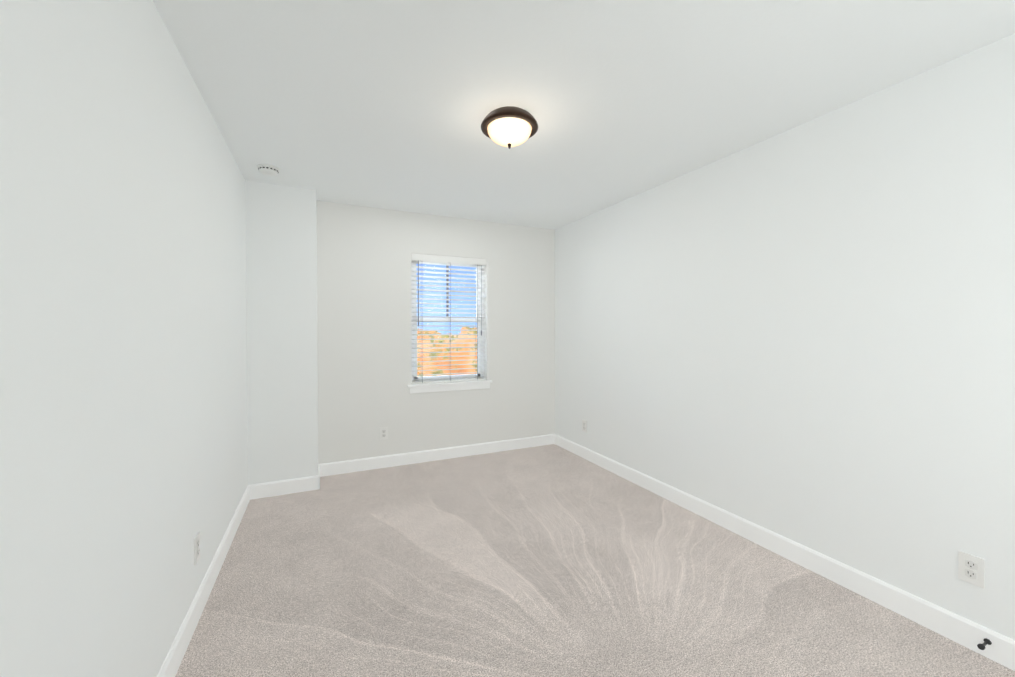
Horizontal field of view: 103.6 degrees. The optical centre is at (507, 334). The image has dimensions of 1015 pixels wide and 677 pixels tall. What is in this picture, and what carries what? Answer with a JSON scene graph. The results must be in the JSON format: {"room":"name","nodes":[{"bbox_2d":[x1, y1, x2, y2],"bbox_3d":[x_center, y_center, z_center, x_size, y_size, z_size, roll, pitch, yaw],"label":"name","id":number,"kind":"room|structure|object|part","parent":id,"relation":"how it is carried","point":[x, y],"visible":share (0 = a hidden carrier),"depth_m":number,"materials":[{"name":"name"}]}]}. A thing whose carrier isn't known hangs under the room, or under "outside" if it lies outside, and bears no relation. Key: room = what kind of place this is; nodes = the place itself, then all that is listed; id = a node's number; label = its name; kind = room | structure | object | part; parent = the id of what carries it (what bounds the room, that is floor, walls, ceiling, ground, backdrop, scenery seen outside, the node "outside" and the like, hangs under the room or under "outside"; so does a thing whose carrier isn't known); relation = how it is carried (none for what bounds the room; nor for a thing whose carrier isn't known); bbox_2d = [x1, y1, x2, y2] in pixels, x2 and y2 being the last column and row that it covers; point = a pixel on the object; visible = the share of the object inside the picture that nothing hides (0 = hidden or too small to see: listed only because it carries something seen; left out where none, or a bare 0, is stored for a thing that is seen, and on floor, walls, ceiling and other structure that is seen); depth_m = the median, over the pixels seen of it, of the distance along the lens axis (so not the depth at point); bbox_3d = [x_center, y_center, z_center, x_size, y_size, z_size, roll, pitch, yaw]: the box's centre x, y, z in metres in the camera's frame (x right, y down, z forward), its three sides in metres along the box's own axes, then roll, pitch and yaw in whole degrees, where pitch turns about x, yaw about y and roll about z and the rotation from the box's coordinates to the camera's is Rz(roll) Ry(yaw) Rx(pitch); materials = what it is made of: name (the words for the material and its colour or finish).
{"room":"empty bedroom","nodes":[
{"label":"empty bedroom","id":0,"kind":"room"},
{"bbox_2d":[0,0,247,676],"bbox_3d":[-1.268,0.071,1.324,0.140,2.440,4.627,0,1,-25],"label":"wall","id":1,"kind":"structure","parent":0,"point":[123,411],"depth_m":1.09,"materials":[{"name":"white paint"}]},
{"bbox_2d":[194,532,199,564],"bbox_3d":[-1.406,0.968,1.811,0.009,0.117,0.072,0,1,-25],"label":"electrical outlet","id":2,"kind":"object","parent":1,"relation":"attached to","point":[196,547],"visible":0.98,"depth_m":1.80,"materials":[{"name":"white plastic"}]},
{"bbox_2d":[157,484,252,676],"bbox_3d":[-1.135,1.236,1.236,0.014,0.112,4.048,0,1,-25],"label":"baseboard","id":3,"kind":"structure","parent":1,"relation":"attached to","point":[172,662],"depth_m":1.83,"materials":[{"name":"white paint"}]},
{"bbox_2d":[245,180,317,484],"bbox_3d":[-1.836,0.045,3.292,0.485,2.440,0.299,0,1,-25],"label":"wall bump-out","id":4,"kind":"object","parent":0,"point":[281,309],"visible":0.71,"depth_m":3.15,"materials":[{"name":"white paint"}]},
{"bbox_2d":[253,470,320,498],"bbox_3d":[-1.751,1.210,3.174,0.469,0.112,0.014,0,1,-25],"label":"baseboard","id":5,"kind":"structure","parent":4,"relation":"attached to","point":[289,486],"depth_m":3.17,"materials":[{"name":"white paint"}]},
{"bbox_2d":[317,201,554,463],"bbox_3d":[-0.819,0.035,4.006,2.932,2.440,0.140,0,1,-25],"label":"wall","id":6,"kind":"structure","parent":0,"point":[364,317],"depth_m":3.86,"materials":[{"name":"white paint"}]},
{"bbox_2d":[380,427,387,439],"bbox_3d":[-1.168,0.933,3.773,0.072,0.117,0.009,0,1,-25],"label":"electrical outlet","id":7,"kind":"object","parent":6,"relation":"attached to","point":[383,433],"visible":1,"depth_m":3.77,"materials":[{"name":"white plastic"}]},
{"bbox_2d":[318,434,552,476],"bbox_3d":[-0.576,1.199,4.049,2.425,0.112,0.014,0,1,-25],"label":"baseboard","id":8,"kind":"structure","parent":6,"relation":"attached to","point":[356,465],"depth_m":3.95,"materials":[{"name":"white paint"}]},
{"bbox_2d":[409,253,489,393],"bbox_3d":[-0.598,-0.112,4.099,0.841,1.362,0.154,0,1,-25],"label":"window","id":9,"kind":"structure","parent":6,"relation":"in","point":[446,261],"depth_m":4.07,"materials":[{"name":"white plastic"}]},
{"bbox_2d":[418,261,418,325],"bbox_3d":[-0.870,-0.400,3.899,0.012,0.640,0.012,-1,1,-40],"label":"blind cord","id":10,"kind":"object","parent":9,"relation":"attached to","point":[418,261],"depth_m":3.90,"materials":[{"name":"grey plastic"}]},
{"bbox_3d":[-0.619,-0.149,4.144,0.647,1.146,0.028,0,1,-25],"label":"glass","id":11,"kind":"part","parent":9,"relation":"part of","materials":[{"name":"clear glass"}]},
{"bbox_2d":[407,380,491,387],"bbox_3d":[-0.583,0.496,4.075,0.881,0.022,0.121,0,1,-25],"label":"window sill","id":12,"kind":"structure","parent":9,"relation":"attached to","point":[449,383],"depth_m":4.03,"materials":[{"name":"white paint"}]},
{"bbox_3d":[-0.568,0.539,4.044,0.841,0.062,0.014,0,1,-25],"label":"window sill apron","id":13,"kind":"part","parent":9,"relation":"part of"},
{"bbox_2d":[450,263,450,362],"bbox_3d":[-0.578,-0.138,4.054,0.003,1.230,0.002,0,1,-25],"label":"blind cord","id":14,"kind":"object","parent":9,"relation":"attached to","point":[450,312],"depth_m":4.05,"materials":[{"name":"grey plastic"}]},
{"bbox_2d":[477,265,477,379],"bbox_3d":[-0.315,-0.139,4.176,0.003,1.230,0.002,0,1,-25],"label":"blind cord","id":15,"kind":"object","parent":9,"relation":"attached to","point":[477,265],"depth_m":4.18,"materials":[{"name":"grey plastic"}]},
{"bbox_2d":[481,265,481,335],"bbox_3d":[-0.272,-0.356,4.177,0.013,0.735,0.013,1,1,44],"label":"blind cord","id":16,"kind":"object","parent":9,"relation":"attached to","point":[481,265],"depth_m":4.18,"materials":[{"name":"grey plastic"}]},
{"bbox_2d":[153,0,1014,229],"bbox_3d":[0.126,-1.208,1.954,3.212,0.100,4.627,0,1,-25],"label":"ceiling","id":17,"kind":"structure","parent":0,"point":[388,104],"depth_m":1.82,"materials":[{"name":"white paint"}]},
{"bbox_2d":[257,164,278,175],"bbox_3d":[-1.676,-1.147,2.801,0.134,0.044,0.134,0,1,-25],"label":"smoke detector","id":18,"kind":"object","parent":17,"relation":"attached to","point":[269,170],"visible":0.98,"depth_m":2.77,"materials":[{"name":"white plastic"}]},
{"bbox_2d":[481,106,537,148],"bbox_3d":[0.011,-1.075,2.130,0.306,0.170,0.306,0,1,-25],"label":"lamp","id":19,"kind":"object","parent":17,"relation":"attached to","point":[509,127],"visible":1,"depth_m":2.05,"materials":[{"name":"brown glass"}]},
{"bbox_3d":[0.011,-1.056,2.130,0.236,0.080,0.236,0,1,-25],"label":"glass","id":20,"kind":"part","parent":19,"relation":"part of","materials":[{"name":"white glass"}]},
{"bbox_2d":[175,444,1014,676],"bbox_3d":[0.126,1.332,1.988,3.212,0.100,4.627,0,1,-25],"label":"floor","id":21,"kind":"structure","parent":0,"point":[552,560],"depth_m":1.98,"materials":[{"name":"carpet"}]},
{"bbox_2d":[555,33,1014,639],"bbox_3d":[1.519,0.053,2.617,0.140,2.440,4.627,0,1,-25],"label":"wall","id":22,"kind":"structure","parent":0,"point":[803,333],"depth_m":2.06,"materials":[{"name":"white paint"}]},
{"bbox_2d":[582,420,586,432],"bbox_3d":[0.779,0.927,4.045,0.009,0.117,0.072,0,1,-25],"label":"electrical outlet","id":23,"kind":"object","parent":22,"relation":"attached to","point":[584,425],"visible":1,"depth_m":4.04,"materials":[{"name":"white plastic"}]},
{"bbox_2d":[553,434,1014,670],"bbox_3d":[1.449,1.218,2.600,0.014,0.112,4.347,0,1,-25],"label":"baseboard","id":24,"kind":"structure","parent":22,"relation":"attached to","point":[965,632],"depth_m":2.06,"materials":[{"name":"white paint"}]},
{"bbox_2d":[977,638,991,649],"bbox_3d":[1.877,1.222,1.574,0.073,0.021,0.021,0,1,-25],"label":"doorstop","id":25,"kind":"object","parent":24,"relation":"attached to","point":[984,644],"visible":1,"depth_m":1.57,"materials":[{"name":"black"}]},
{"bbox_2d":[958,551,984,587],"bbox_3d":[1.898,0.961,1.635,0.009,0.117,0.072,0,1,-25],"label":"electrical outlet","id":26,"kind":"object","parent":22,"relation":"attached to","point":[971,569],"visible":1,"depth_m":1.63,"materials":[{"name":"white plastic"}]},
{"label":"outside","id":27,"kind":"structure","parent":0,"visible":0},
{"bbox_2d":[417,264,476,376],"bbox_3d":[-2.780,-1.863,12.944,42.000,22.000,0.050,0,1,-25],"label":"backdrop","id":28,"kind":"structure","parent":27,"point":[457,367],"depth_m":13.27,"materials":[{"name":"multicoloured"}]}
]}

